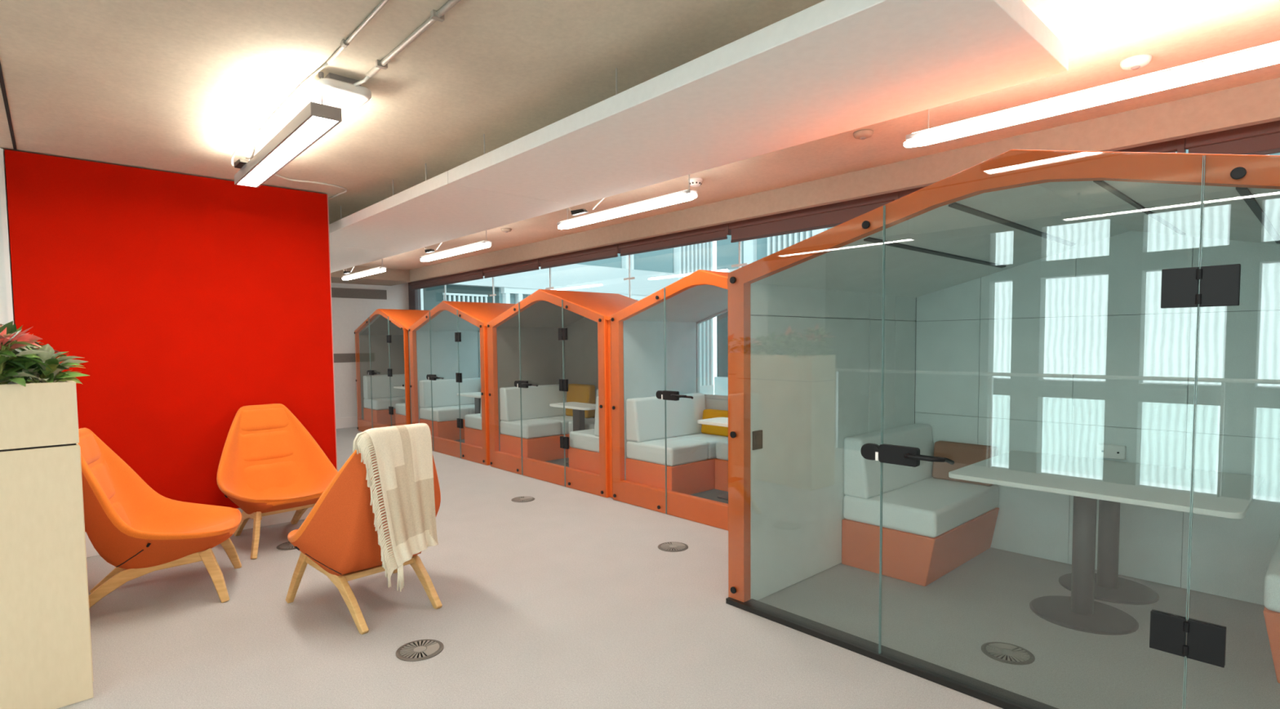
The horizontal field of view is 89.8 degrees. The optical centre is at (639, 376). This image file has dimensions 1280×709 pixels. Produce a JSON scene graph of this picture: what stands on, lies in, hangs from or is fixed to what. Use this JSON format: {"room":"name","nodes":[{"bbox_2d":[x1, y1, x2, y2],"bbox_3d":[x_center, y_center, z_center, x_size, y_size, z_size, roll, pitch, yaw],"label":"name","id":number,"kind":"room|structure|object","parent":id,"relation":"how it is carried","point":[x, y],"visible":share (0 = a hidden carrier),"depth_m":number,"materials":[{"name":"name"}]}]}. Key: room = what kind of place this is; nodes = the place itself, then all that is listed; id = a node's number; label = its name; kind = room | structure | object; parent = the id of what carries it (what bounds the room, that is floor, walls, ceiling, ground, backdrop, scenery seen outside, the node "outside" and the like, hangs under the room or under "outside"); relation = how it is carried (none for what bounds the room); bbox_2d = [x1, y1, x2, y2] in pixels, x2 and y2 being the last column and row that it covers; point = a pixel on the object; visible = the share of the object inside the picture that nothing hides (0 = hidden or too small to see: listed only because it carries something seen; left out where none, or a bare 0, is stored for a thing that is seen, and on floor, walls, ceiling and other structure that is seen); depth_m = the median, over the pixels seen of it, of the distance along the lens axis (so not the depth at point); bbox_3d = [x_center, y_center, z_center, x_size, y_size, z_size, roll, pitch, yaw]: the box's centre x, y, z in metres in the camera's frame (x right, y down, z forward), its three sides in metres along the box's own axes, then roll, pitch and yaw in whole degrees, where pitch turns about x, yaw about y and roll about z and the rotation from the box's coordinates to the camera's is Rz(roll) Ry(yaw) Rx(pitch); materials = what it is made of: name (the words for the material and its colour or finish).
{"room":"office breakout area","nodes":[
{"label":"office breakout area","id":0,"kind":"room"},
{"bbox_2d":[0,195,8,325],"bbox_3d":[-6.834,-0.140,5.441,2.360,2.833,5.150,-3,4,-42],"label":"wall","id":1,"kind":"structure","parent":0,"point":[3,303],"depth_m":4.29,"materials":[{"name":"white paint"}]},
{"bbox_2d":[0,147,13,324],"bbox_3d":[-4.218,-0.100,4.322,0.026,2.823,0.024,-3,4,-42],"label":"trim","id":2,"kind":"structure","parent":1,"relation":"attached to","point":[2,184],"depth_m":4.27,"materials":[{"name":"white paint"}]},
{"bbox_2d":[3,149,14,324],"bbox_3d":[-5.231,-0.233,6.922,2.010,2.833,5.115,-3,4,-42],"label":"wall","id":3,"kind":"structure","parent":0,"point":[3,149],"depth_m":4.33,"materials":[{"name":"white paint"}]},
{"bbox_2d":[4,149,337,531],"bbox_3d":[-3.475,-0.238,5.023,2.014,2.633,0.055,-3,4,-42],"label":"wall","id":4,"kind":"structure","parent":0,"point":[188,302],"depth_m":4.90,"materials":[{"name":"red paint"}]},
{"bbox_2d":[84,506,312,557],"bbox_3d":[-3.463,1.173,5.082,1.990,0.186,0.026,-3,4,-42],"label":"baseboard","id":5,"kind":"structure","parent":4,"relation":"attached to","point":[285,517],"depth_m":5.38,"materials":[{"name":"white"}]},
{"bbox_2d":[331,282,408,417],"bbox_3d":[-5.997,-0.458,11.300,4.360,2.833,0.200,-3,4,-42],"label":"wall","id":6,"kind":"structure","parent":0,"point":[348,313],"depth_m":11.78,"materials":[{"name":"white paint"}]},
{"bbox_2d":[333,353,355,362],"bbox_3d":[-5.206,-0.359,11.879,1.600,0.160,0.018,-3,4,-42],"label":"wall band","id":7,"kind":"object","parent":6,"relation":"attached to","point":[338,357],"depth_m":11.70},
{"bbox_2d":[335,416,357,428],"bbox_3d":[-6.059,0.874,11.148,3.950,0.190,0.030,-3,4,-42],"label":"baseboard","id":8,"kind":"structure","parent":6,"relation":"attached to","point":[343,422],"depth_m":11.76,"materials":[{"name":"white"}]},
{"bbox_2d":[331,287,386,299],"bbox_3d":[-5.734,-1.505,11.346,2.500,0.175,0.018,-3,4,-42],"label":"wall band","id":9,"kind":"object","parent":6,"relation":"attached to","point":[335,291],"visible":0.36,"depth_m":11.84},
{"bbox_2d":[408,241,746,394],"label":"window","id":10,"kind":"structure","parent":6,"relation":"in","point":[414,295],"depth_m":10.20,"materials":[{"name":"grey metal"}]},
{"bbox_2d":[409,268,484,289],"bbox_3d":[-3.401,-1.684,11.145,0.065,0.175,2.822,-3,4,-42],"label":"roller blind","id":11,"kind":"object","parent":10,"relation":"attached to","point":[476,274],"visible":0.88,"depth_m":10.98,"materials":[{"name":"brown fabric"}]},
{"bbox_2d":[482,257,541,278],"bbox_3d":[-1.919,-1.612,9.520,0.065,0.175,1.582,-3,4,-42],"label":"roller blind","id":12,"kind":"object","parent":10,"relation":"attached to","point":[531,264],"visible":0.81,"depth_m":9.45,"materials":[{"name":"brown fabric"}]},
{"bbox_2d":[538,243,620,269],"bbox_3d":[-0.815,-1.558,8.309,0.065,0.175,1.702,-3,4,-42],"label":"roller blind","id":13,"kind":"object","parent":10,"relation":"attached to","point":[609,251],"visible":0.84,"depth_m":8.22,"materials":[{"name":"brown fabric"}]},
{"bbox_2d":[617,222,731,256],"bbox_3d":[0.330,-1.502,7.053,0.065,0.175,1.702,-3,4,-42],"label":"roller blind","id":14,"kind":"object","parent":10,"relation":"attached to","point":[719,232],"visible":0.81,"depth_m":6.96,"materials":[{"name":"brown fabric"}]},
{"bbox_2d":[728,191,898,242],"bbox_3d":[1.491,-1.423,5.780,0.065,0.220,1.752,-3,4,-42],"label":"roller blind","id":15,"kind":"object","parent":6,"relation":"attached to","point":[833,215],"visible":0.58,"depth_m":5.76,"materials":[{"name":"brown fabric"}]},
{"bbox_2d":[898,137,1186,198],"bbox_3d":[2.669,-1.389,4.487,0.065,0.175,1.752,-3,4,-42],"label":"roller blind","id":16,"kind":"object","parent":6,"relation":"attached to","point":[1171,146],"visible":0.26,"depth_m":3.91,"materials":[{"name":"brown fabric"}]},
{"bbox_2d":[1184,120,1279,155],"bbox_3d":[3.848,-1.321,3.194,0.065,0.195,1.752,-3,4,-42],"label":"roller blind","id":17,"kind":"object","parent":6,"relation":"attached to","point":[1263,139],"visible":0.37,"depth_m":3.65,"materials":[{"name":"brown fabric"}]},
{"bbox_2d":[0,0,1279,270],"bbox_3d":[-1.874,-1.660,4.107,7.830,0.250,16.300,-3,4,-42],"label":"ceiling","id":18,"kind":"structure","parent":0,"point":[168,86],"depth_m":3.19,"materials":[{"name":"paint"}]},
{"bbox_2d":[0,62,17,149],"bbox_3d":[-0.933,-1.363,0.734,0.016,0.005,9.630,-3,4,-42],"label":"joint","id":19,"kind":"object","parent":18,"relation":"attached to","point":[2,80],"visible":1,"depth_m":3.54,"materials":[{"name":"black"}]},
{"bbox_2d":[231,71,342,187],"bbox_3d":[-2.122,-1.396,3.738,0.174,0.233,1.760,-3,4,-42],"label":"lamp","id":20,"kind":"object","parent":18,"relation":"hanging from","point":[314,121],"visible":1,"depth_m":3.56,"materials":[{"name":"grey"}]},
{"bbox_2d":[238,115,337,186],"bbox_3d":[-2.108,-1.297,3.755,0.116,0.025,1.736,-3,4,-42],"label":"diffuser","id":21,"kind":"object","parent":20,"relation":"attached to","point":[303,131],"depth_m":3.59,"materials":[{"name":"white plastic"}]},
{"bbox_2d":[249,151,347,199],"bbox_3d":[-2.653,-1.575,5.138,0.390,0.013,1.628,-1,3,-6],"label":"cable","id":22,"kind":"object","parent":18,"relation":"attached to","point":[251,153],"visible":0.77,"depth_m":5.23,"materials":[{"name":"beige plastic"}]},
{"bbox_2d":[246,0,389,146],"bbox_3d":[-1.347,-1.465,2.870,0.036,0.027,3.750,-3,4,-42],"label":"cable conduit","id":23,"kind":"object","parent":18,"relation":"attached to","point":[344,43],"visible":0.97,"depth_m":2.86,"materials":[{"name":"beige"}]},
{"bbox_2d":[309,72,371,108],"bbox_3d":[-1.481,-1.448,3.211,0.250,0.085,0.358,-3,4,-42],"label":"ceiling light","id":24,"kind":"object","parent":18,"relation":"attached to","point":[337,90],"visible":1,"depth_m":3.19,"materials":[{"name":"white plastic"}]},
{"bbox_2d":[342,261,386,279],"bbox_3d":[-4.005,-1.620,9.207,0.160,0.329,1.620,-3,4,-42],"label":"lamp","id":25,"kind":"object","parent":18,"relation":"hanging from","point":[379,269],"visible":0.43,"depth_m":9.14,"materials":[{"name":"grey"}]},
{"bbox_2d":[342,268,386,279],"bbox_3d":[-3.985,-1.468,9.231,0.110,0.024,1.620,-3,4,-42],"label":"diffuser","id":26,"kind":"object","parent":25,"relation":"attached to","point":[371,271],"depth_m":9.14,"materials":[{"name":"white plastic"}]},
{"bbox_2d":[329,244,404,272],"bbox_3d":[-4.348,-1.595,8.354,1.045,0.285,3.894,-3,4,-42],"label":"raft","id":27,"kind":"object","parent":18,"relation":"hanging from","point":[341,257],"visible":0.19,"depth_m":7.54,"materials":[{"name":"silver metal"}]},
{"bbox_2d":[365,0,460,78],"bbox_3d":[-0.635,-1.442,2.384,0.048,0.028,2.070,-3,4,-42],"label":"cable conduit","id":28,"kind":"object","parent":18,"relation":"attached to","point":[439,15],"visible":1,"depth_m":2.72,"materials":[{"name":"silver metal"}]},
{"bbox_2d":[328,163,576,252],"bbox_3d":[-1.953,-1.479,5.726,1.045,0.285,3.209,-3,4,-42],"label":"raft","id":29,"kind":"object","parent":18,"relation":"hanging from","point":[433,211],"visible":0.74,"depth_m":5.26,"materials":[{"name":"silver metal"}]},
{"bbox_2d":[419,230,491,261],"bbox_3d":[-2.100,-1.527,7.116,0.160,0.329,1.620,-3,4,-42],"label":"lamp","id":30,"kind":"object","parent":18,"relation":"hanging from","point":[483,244],"visible":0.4,"depth_m":7.04,"materials":[{"name":"grey"}]},
{"bbox_2d":[420,243,490,261],"bbox_3d":[-2.080,-1.376,7.141,0.110,0.024,1.620,-3,4,-42],"label":"diffuser","id":31,"kind":"object","parent":30,"relation":"attached to","point":[473,246],"depth_m":7.03,"materials":[{"name":"white plastic"}]},
{"bbox_2d":[557,174,697,229],"bbox_3d":[-0.181,-1.434,5.011,0.160,0.329,1.620,-3,4,-42],"label":"lamp","id":32,"kind":"object","parent":18,"relation":"hanging from","point":[689,194],"visible":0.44,"depth_m":4.93,"materials":[{"name":"grey"}]},
{"bbox_2d":[557,193,697,229],"bbox_3d":[-0.161,-1.282,5.036,0.110,0.024,1.620,-3,4,-42],"label":"diffuser","id":33,"kind":"object","parent":32,"relation":"attached to","point":[663,201],"depth_m":4.92,"materials":[{"name":"white plastic"}]},
{"bbox_2d":[688,177,702,186],"bbox_3d":[0.453,-1.590,5.257,0.120,0.055,0.120,-3,4,-42],"label":"smoke detector","id":34,"kind":"object","parent":18,"relation":"attached to","point":[695,181],"visible":0.92,"depth_m":5.22,"materials":[{"name":"white plastic"}]},
{"bbox_2d":[448,0,1069,204],"bbox_3d":[0.214,-1.373,3.349,1.045,0.285,3.214,-3,4,-42],"label":"raft","id":35,"kind":"object","parent":18,"relation":"hanging from","point":[828,68],"visible":1,"depth_m":2.72,"materials":[{"name":"white paint"}]},
{"bbox_2d":[330,77,1279,285],"bbox_3d":[-0.800,-1.496,5.093,3.790,0.201,15.900,-3,4,-42],"label":"bulkhead","id":36,"kind":"object","parent":18,"relation":"attached to","point":[1256,103],"visible":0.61,"depth_m":4.74,"materials":[{"name":"white paint"}]},
{"bbox_2d":[853,128,873,139],"bbox_3d":[1.430,-1.545,4.116,0.124,0.042,0.124,-3,4,-42],"label":"ceiling sensor","id":37,"kind":"object","parent":18,"relation":"attached to","point":[864,134],"visible":1,"depth_m":4.08,"materials":[{"name":"grey plastic"}]},
{"bbox_2d":[903,40,1279,147],"bbox_3d":[1.925,-1.333,2.738,0.110,0.329,1.620,-3,4,-42],"label":"lamp","id":38,"kind":"object","parent":18,"relation":"hanging from","point":[1268,54],"visible":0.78,"depth_m":2.67,"materials":[{"name":"grey plastic"}]},
{"bbox_2d":[1119,53,1151,70],"bbox_3d":[2.378,-1.499,3.082,0.124,0.042,0.124,-3,4,-42],"label":"ceiling sensor","id":39,"kind":"object","parent":18,"relation":"attached to","point":[1135,62],"visible":1,"depth_m":3.05,"materials":[{"name":"white plastic"}]},
{"bbox_2d":[57,426,1279,708],"bbox_3d":[-1.845,1.419,4.270,7.830,0.250,16.300,-3,4,-42],"label":"floor","id":40,"kind":"structure","parent":0,"point":[563,597],"depth_m":3.33,"materials":[{"name":"carpet"}]},
{"bbox_2d":[0,443,93,708],"bbox_3d":[-2.852,0.822,2.939,1.000,1.102,0.414,2,4,45],"label":"storage cabinet","id":41,"kind":"object","parent":40,"relation":"on","point":[46,655],"visible":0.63,"depth_m":2.63,"materials":[{"name":"beige wood"}]},
{"bbox_2d":[0,377,79,449],"bbox_3d":[-2.860,0.143,2.902,1.000,0.258,0.410,2,4,45],"label":"planter box","id":42,"kind":"object","parent":41,"relation":"on","point":[33,414],"visible":0.79,"depth_m":2.61,"materials":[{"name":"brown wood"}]},
{"bbox_2d":[0,320,51,386],"bbox_3d":[-2.603,-0.086,2.571,0.331,0.332,0.359,1,4,30],"label":"leafy plant","id":43,"kind":"object","parent":42,"relation":"on","point":[13,369],"visible":0.97,"depth_m":2.61,"materials":[{"name":"green plant"}]},
{"bbox_2d":[14,324,44,382],"bbox_3d":[-2.983,-0.098,3.043,0.365,0.293,0.390,-2,3,-24],"label":"leafy plant","id":44,"kind":"object","parent":42,"relation":"on","point":[20,327],"visible":0.05,"depth_m":3.04,"materials":[{"name":"green plant"}]},
{"bbox_2d":[0,323,64,382],"bbox_3d":[-2.831,-0.110,2.821,0.373,0.377,0.352,0,3,6],"label":"leafy plant","id":45,"kind":"object","parent":42,"relation":"on","point":[14,326],"visible":0.03,"depth_m":2.84,"materials":[{"name":"green plant"}]},
{"bbox_2d":[1,343,88,384],"bbox_3d":[-2.556,-0.041,2.750,0.304,0.228,0.259,-3,4,-42],"label":"leafy plant","id":46,"kind":"object","parent":42,"relation":"in","point":[42,371],"visible":0.71,"depth_m":2.74,"materials":[{"name":"green plant"}]},
{"bbox_2d":[78,427,241,608],"bbox_3d":[-2.908,0.815,3.897,0.823,1.043,0.840,-2,3,-26],"label":"lounge chair","id":47,"kind":"object","parent":40,"relation":"on","point":[139,531],"visible":0.86,"depth_m":3.77,"materials":[{"name":"orange fabric"}]},
{"bbox_2d":[216,403,337,559],"bbox_3d":[-2.786,0.755,4.994,0.823,1.043,0.840,2,4,42],"label":"lounge chair","id":48,"kind":"object","parent":40,"relation":"on","point":[269,464],"visible":0.91,"depth_m":5.12,"materials":[{"name":"orange leather"}]},
{"bbox_2d":[276,541,296,549],"bbox_3d":[-2.616,1.266,4.847,0.224,0.007,0.224,-3,4,-42],"label":"floor vent","id":49,"kind":"object","parent":40,"relation":"in","point":[286,545],"visible":0.38,"depth_m":4.79,"materials":[{"name":"grey metal"}]},
{"bbox_2d":[280,542,294,547],"bbox_3d":[-2.616,1.265,4.847,0.185,0.005,0.185,-3,4,-42],"label":"grille","id":50,"kind":"object","parent":49,"relation":"attached to","point":[286,544],"depth_m":4.82,"materials":[{"name":"grey metal"}]},
{"bbox_2d":[285,445,442,634],"bbox_3d":[-1.590,0.810,3.752,0.823,1.043,0.840,2,4,43],"label":"lounge chair","id":51,"kind":"object","parent":40,"relation":"on","point":[338,537],"visible":0.49,"depth_m":3.41,"materials":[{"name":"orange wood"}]},
{"bbox_2d":[352,422,438,591],"bbox_3d":[-1.321,0.706,3.464,0.149,0.889,0.427,2,4,43],"label":"throw blanket","id":52,"kind":"object","parent":51,"relation":"hanging from","point":[403,453],"visible":0.98,"depth_m":3.43,"materials":[{"name":"beige fabric"}]},
{"bbox_2d":[354,308,430,431],"bbox_3d":[-3.852,-0.082,10.822,1.222,2.093,2.340,-3,4,-42],"label":"booth","id":53,"kind":"object","parent":40,"relation":"on","point":[382,341],"visible":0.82,"depth_m":11.28,"materials":[{"name":"orange laminate"}]},
{"bbox_2d":[363,373,405,426],"bbox_3d":[-4.293,0.392,11.392,0.989,0.855,0.620,-3,4,-42],"label":"bench","id":54,"kind":"object","parent":53,"relation":"on","point":[380,384],"visible":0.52,"depth_m":11.21,"materials":[{"name":"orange fabric"}]},
{"bbox_2d":[364,396,404,409],"bbox_3d":[-4.475,0.459,11.229,0.492,0.170,0.620,-3,4,-42],"label":"seat cushion","id":55,"kind":"object","parent":54,"relation":"on","point":[378,402],"depth_m":11.04,"materials":[{"name":"grey fabric"}]},
{"bbox_2d":[395,402,405,425],"bbox_3d":[-3.341,0.438,10.348,0.989,0.855,0.600,-3,4,-42],"label":"bench","id":56,"kind":"object","parent":53,"relation":"on","point":[400,417],"visible":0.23,"depth_m":10.09,"materials":[{"name":"orange fabric"}]},
{"bbox_2d":[395,402,405,415],"bbox_3d":[-3.523,0.506,10.184,0.492,0.170,0.600,-3,4,-42],"label":"seat cushion","id":57,"kind":"object","parent":56,"relation":"on","point":[400,407],"depth_m":10.09,"materials":[{"name":"grey fabric"}]},
{"bbox_2d":[395,638,444,661],"bbox_3d":[-1.083,1.341,3.162,0.224,0.007,0.224,-3,4,-42],"label":"floor vent","id":58,"kind":"object","parent":40,"relation":"in","point":[420,649],"visible":1,"depth_m":3.15,"materials":[{"name":"grey metal"}]},
{"bbox_2d":[400,640,439,657],"bbox_3d":[-1.083,1.340,3.162,0.185,0.005,0.185,-3,4,-42],"label":"grille","id":59,"kind":"object","parent":58,"relation":"attached to","point":[416,648],"depth_m":3.15,"materials":[{"name":"grey metal"}]},
{"bbox_2d":[408,300,515,465],"bbox_3d":[-2.276,-0.005,9.094,1.222,2.093,2.340,-3,4,-42],"label":"booth","id":60,"kind":"object","parent":40,"relation":"on","point":[451,340],"visible":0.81,"depth_m":9.39,"materials":[{"name":"orange laminate"}]},
{"bbox_2d":[418,377,480,439],"bbox_3d":[-2.717,0.468,9.664,0.989,0.855,0.620,-3,4,-42],"label":"bench","id":61,"kind":"object","parent":60,"relation":"on","point":[446,410],"visible":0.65,"depth_m":9.49,"materials":[{"name":"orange fabric"}]},
{"bbox_2d":[419,405,468,422],"bbox_3d":[-2.900,0.536,9.500,0.492,0.170,0.620,-3,4,-42],"label":"seat cushion","id":62,"kind":"object","parent":61,"relation":"on","point":[440,413],"depth_m":9.31,"materials":[{"name":"grey fabric"}]},
{"bbox_2d":[457,404,475,413],"bbox_3d":[-2.534,0.515,9.833,0.492,0.170,0.620,-3,4,-42],"label":"seat cushion","id":63,"kind":"object","parent":61,"relation":"on","point":[470,407],"depth_m":9.50,"materials":[{"name":"grey fabric"}]},
{"bbox_2d":[457,391,480,413],"bbox_3d":[-2.277,0.580,9.119,0.360,0.680,0.720,-3,4,-42],"label":"table","id":64,"kind":"object","parent":60,"relation":"on","point":[477,395],"visible":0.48,"depth_m":9.07,"materials":[{"name":"white laminate"}]},
{"bbox_2d":[464,396,482,446],"bbox_3d":[-1.765,0.514,8.619,0.989,0.855,0.600,-3,4,-42],"label":"bench","id":65,"kind":"object","parent":60,"relation":"on","point":[473,428],"visible":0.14,"depth_m":8.33,"materials":[{"name":"orange fabric"}]},
{"bbox_2d":[464,413,481,430],"bbox_3d":[-1.948,0.582,8.456,0.492,0.170,0.600,-3,4,-42],"label":"seat cushion","id":66,"kind":"object","parent":65,"relation":"on","point":[473,421],"depth_m":8.35,"materials":[{"name":"grey fabric"}]},
{"bbox_2d":[511,496,534,502],"bbox_3d":[-1.130,1.180,6.207,0.224,0.007,0.224,-3,4,-42],"label":"floor vent","id":67,"kind":"object","parent":40,"relation":"in","point":[519,499],"visible":1,"depth_m":6.19,"materials":[{"name":"grey metal"}]},
{"bbox_2d":[486,288,638,497],"bbox_3d":[-0.701,0.071,7.365,1.222,2.093,2.340,-3,4,-42],"label":"booth","id":68,"kind":"object","parent":40,"relation":"on","point":[563,338],"visible":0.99,"depth_m":7.69,"materials":[{"name":"orange laminate"}]},
{"bbox_2d":[499,383,592,461],"bbox_3d":[-1.142,0.545,7.935,0.989,0.855,0.620,-3,4,-42],"label":"bench","id":69,"kind":"object","parent":68,"relation":"on","point":[542,424],"visible":0.76,"depth_m":7.74,"materials":[{"name":"orange fabric"}]},
{"bbox_2d":[500,417,561,438],"bbox_3d":[-1.324,0.613,7.772,0.492,0.170,0.620,-3,4,-42],"label":"seat cushion","id":70,"kind":"object","parent":69,"relation":"on","point":[510,428],"depth_m":7.60,"materials":[{"name":"grey fabric"}]},
{"bbox_2d":[542,415,592,434],"bbox_3d":[-0.959,0.592,8.104,0.492,0.170,0.620,-3,4,-42],"label":"seat cushion","id":71,"kind":"object","parent":69,"relation":"on","point":[560,418],"depth_m":7.85,"materials":[{"name":"grey fabric"}]},
{"bbox_2d":[565,383,595,417],"bbox_3d":[-0.757,0.297,8.119,0.144,0.407,0.470,-3,4,-42],"label":"cushion","id":72,"kind":"object","parent":69,"relation":"on","point":[580,393],"visible":0.81,"depth_m":8.01,"materials":[{"name":"yellow fabric"}]},
{"bbox_2d":[549,401,595,464],"bbox_3d":[-0.702,0.657,7.391,0.360,0.680,0.720,-3,4,-42],"label":"table","id":73,"kind":"object","parent":68,"relation":"on","point":[579,408],"visible":0.6,"depth_m":7.34,"materials":[{"name":"white laminate"}]},
{"bbox_2d":[568,388,598,457],"bbox_3d":[-0.452,0.569,7.601,0.420,0.830,0.800,-3,4,-42],"label":"bench","id":74,"kind":"object","parent":68,"relation":"on","point":[589,423],"visible":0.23,"depth_m":7.70,"materials":[{"name":"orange fabric"}]},
{"bbox_2d":[568,417,595,433],"bbox_3d":[-0.452,0.615,7.604,0.418,0.167,0.800,-3,4,-42],"label":"seat cushion","id":75,"kind":"object","parent":74,"relation":"on","point":[589,423],"depth_m":7.68,"materials":[{"name":"grey fabric"}]},
{"bbox_2d":[568,395,599,473],"bbox_3d":[-0.190,0.591,6.891,0.989,0.855,0.600,-3,4,-42],"label":"bench","id":76,"kind":"object","parent":68,"relation":"on","point":[584,452],"visible":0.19,"depth_m":6.57,"materials":[{"name":"orange fabric"}]},
{"bbox_2d":[569,428,599,452],"bbox_3d":[-0.372,0.659,6.728,0.492,0.170,0.600,-3,4,-42],"label":"seat cushion","id":77,"kind":"object","parent":76,"relation":"on","point":[585,440],"depth_m":6.61,"materials":[{"name":"grey fabric"}]},
{"bbox_2d":[608,269,728,530],"bbox_3d":[0.875,0.148,5.637,1.222,2.093,2.340,-3,4,-42],"label":"booth","id":78,"kind":"object","parent":40,"relation":"on","point":[655,338],"visible":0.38,"depth_m":6.08,"materials":[{"name":"orange laminate"}]},
{"bbox_2d":[625,392,728,494],"bbox_3d":[0.434,0.621,6.207,0.989,0.855,0.620,-3,4,-42],"label":"bench","id":79,"kind":"object","parent":78,"relation":"on","point":[691,452],"visible":0.84,"depth_m":6.01,"materials":[{"name":"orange fabric"}]},
{"bbox_2d":[626,437,707,466],"bbox_3d":[0.252,0.689,6.044,0.492,0.170,0.620,-3,4,-42],"label":"seat cushion","id":80,"kind":"object","parent":79,"relation":"on","point":[650,451],"depth_m":5.88,"materials":[{"name":"grey fabric"}]},
{"bbox_2d":[673,432,728,458],"bbox_3d":[0.617,0.668,6.376,0.492,0.170,0.620,-3,4,-42],"label":"seat cushion","id":81,"kind":"object","parent":79,"relation":"on","point":[711,440],"depth_m":6.18,"materials":[{"name":"grey fabric"}]},
{"bbox_2d":[701,408,728,435],"bbox_3d":[0.820,0.456,6.396,0.142,0.242,0.470,-3,4,-42],"label":"cushion","id":82,"kind":"object","parent":79,"relation":"on","point":[707,413],"visible":0.52,"depth_m":6.41,"materials":[{"name":"yellow fabric"}]},
{"bbox_2d":[697,417,728,500],"bbox_3d":[0.874,0.734,5.662,0.360,0.680,0.720,-3,4,-42],"label":"table","id":83,"kind":"object","parent":78,"relation":"on","point":[719,421],"visible":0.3,"depth_m":5.71,"materials":[{"name":"white laminate"}]},
{"bbox_2d":[715,439,728,491],"bbox_3d":[1.124,0.690,5.875,0.420,0.740,0.800,-3,4,-42],"label":"bench","id":84,"kind":"object","parent":78,"relation":"on","point":[722,446],"visible":0.12,"depth_m":5.97,"materials":[{"name":"orange fabric"}]},
{"bbox_2d":[715,439,728,460],"bbox_3d":[1.124,0.692,5.875,0.418,0.167,0.800,-3,4,-42],"label":"seat cushion","id":85,"kind":"object","parent":84,"relation":"on","point":[722,446],"depth_m":5.97,"materials":[{"name":"grey fabric"}]},
{"bbox_2d":[657,541,688,551],"bbox_3d":[0.243,1.246,4.722,0.224,0.007,0.224,-3,4,-42],"label":"floor vent","id":86,"kind":"object","parent":40,"relation":"in","point":[672,546],"visible":1,"depth_m":4.71,"materials":[{"name":"grey metal"}]},
{"bbox_2d":[660,542,685,550],"bbox_3d":[0.243,1.245,4.722,0.185,0.005,0.185,-3,4,-42],"label":"grille","id":87,"kind":"object","parent":86,"relation":"attached to","point":[666,545],"depth_m":4.71,"materials":[{"name":"grey metal"}]},
{"bbox_2d":[841,422,999,586],"bbox_3d":[1.958,0.818,4.438,1.070,0.860,0.620,-3,4,-42],"label":"bench","id":88,"kind":"object","parent":40,"relation":"on","point":[931,526],"visible":0.87,"depth_m":4.21,"materials":[{"name":"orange fabric"}]},
{"bbox_2d":[843,476,999,537],"bbox_3d":[1.958,0.861,4.440,1.068,0.165,0.620,-3,4,-42],"label":"seat cushion","id":89,"kind":"object","parent":88,"relation":"on","point":[924,506],"depth_m":4.17,"materials":[{"name":"grey fabric"}]},
{"bbox_2d":[932,440,998,485],"bbox_3d":[2.360,0.623,4.674,0.132,0.272,0.420,-3,4,-42],"label":"cushion","id":90,"kind":"object","parent":88,"relation":"on","point":[962,454],"visible":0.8,"depth_m":4.66,"materials":[{"name":"fabric"}]},
{"bbox_2d":[725,149,1279,708],"bbox_3d":[2.248,0.180,3.296,2.270,2.250,2.884,-3,4,-42],"label":"booth","id":91,"kind":"object","parent":40,"relation":"on","point":[1068,303],"visible":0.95,"depth_m":3.80,"materials":[{"name":"clear glass"}]},
{"bbox_2d":[751,429,762,449],"bbox_3d":[0.671,0.359,3.661,0.088,0.107,0.016,-3,4,-42],"label":"switch plate","id":92,"kind":"object","parent":91,"relation":"attached to","point":[757,435],"visible":1,"depth_m":3.65,"materials":[{"name":"black plastic"}]},
{"bbox_2d":[1096,443,1126,459],"bbox_3d":[2.982,0.473,4.066,0.034,0.086,0.150,-3,4,-42],"label":"power socket","id":93,"kind":"object","parent":91,"relation":"attached to","point":[1104,451],"visible":1,"depth_m":4.06,"materials":[{"name":"white plastic"}]},
{"bbox_2d":[981,641,1035,664],"bbox_3d":[1.760,1.319,3.075,0.224,0.007,0.224,-3,4,-42],"label":"floor vent","id":94,"kind":"object","parent":40,"relation":"in","point":[1006,652],"visible":1,"depth_m":3.06,"materials":[{"name":"grey metal"}]},
{"bbox_2d":[986,642,1030,661],"bbox_3d":[1.760,1.318,3.075,0.185,0.005,0.185,-3,4,-42],"label":"grille","id":95,"kind":"object","parent":94,"relation":"attached to","point":[1000,651],"depth_m":3.07,"materials":[{"name":"grey metal"}]},
{"bbox_2d":[948,450,1263,635],"bbox_3d":[2.618,0.918,3.659,1.110,0.730,1.264,-3,4,-42],"label":"meeting table","id":96,"kind":"object","parent":40,"relation":"on","point":[1113,482],"visible":1,"depth_m":3.48,"materials":[{"name":"white laminate"}]},
{"bbox_2d":[1263,533,1279,683],"bbox_3d":[3.329,0.885,2.934,1.070,0.860,0.620,-3,4,-42],"label":"bench","id":97,"kind":"object","parent":40,"relation":"on","point":[1272,579],"visible":1,"depth_m":2.79,"materials":[{"name":"orange fabric"}]},
{"bbox_2d":[1263,533,1279,612],"bbox_3d":[3.329,0.927,2.936,1.068,0.165,0.620,-3,4,-42],"label":"seat cushion","id":98,"kind":"object","parent":97,"relation":"on","point":[1272,579],"depth_m":2.80,"materials":[{"name":"grey fabric"}]},
{"label":"outside","id":99,"kind":"structure","parent":0,"visible":0},
{"bbox_3d":[13.509,6.459,19.370,34.540,0.200,50.000,-3,4,-42],"label":"courtyard","id":100,"kind":"object","parent":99,"visible":0},
{"bbox_2d":[714,149,1279,395],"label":"window","id":101,"kind":"structure","parent":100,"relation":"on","point":[753,250],"depth_m":23.56,"materials":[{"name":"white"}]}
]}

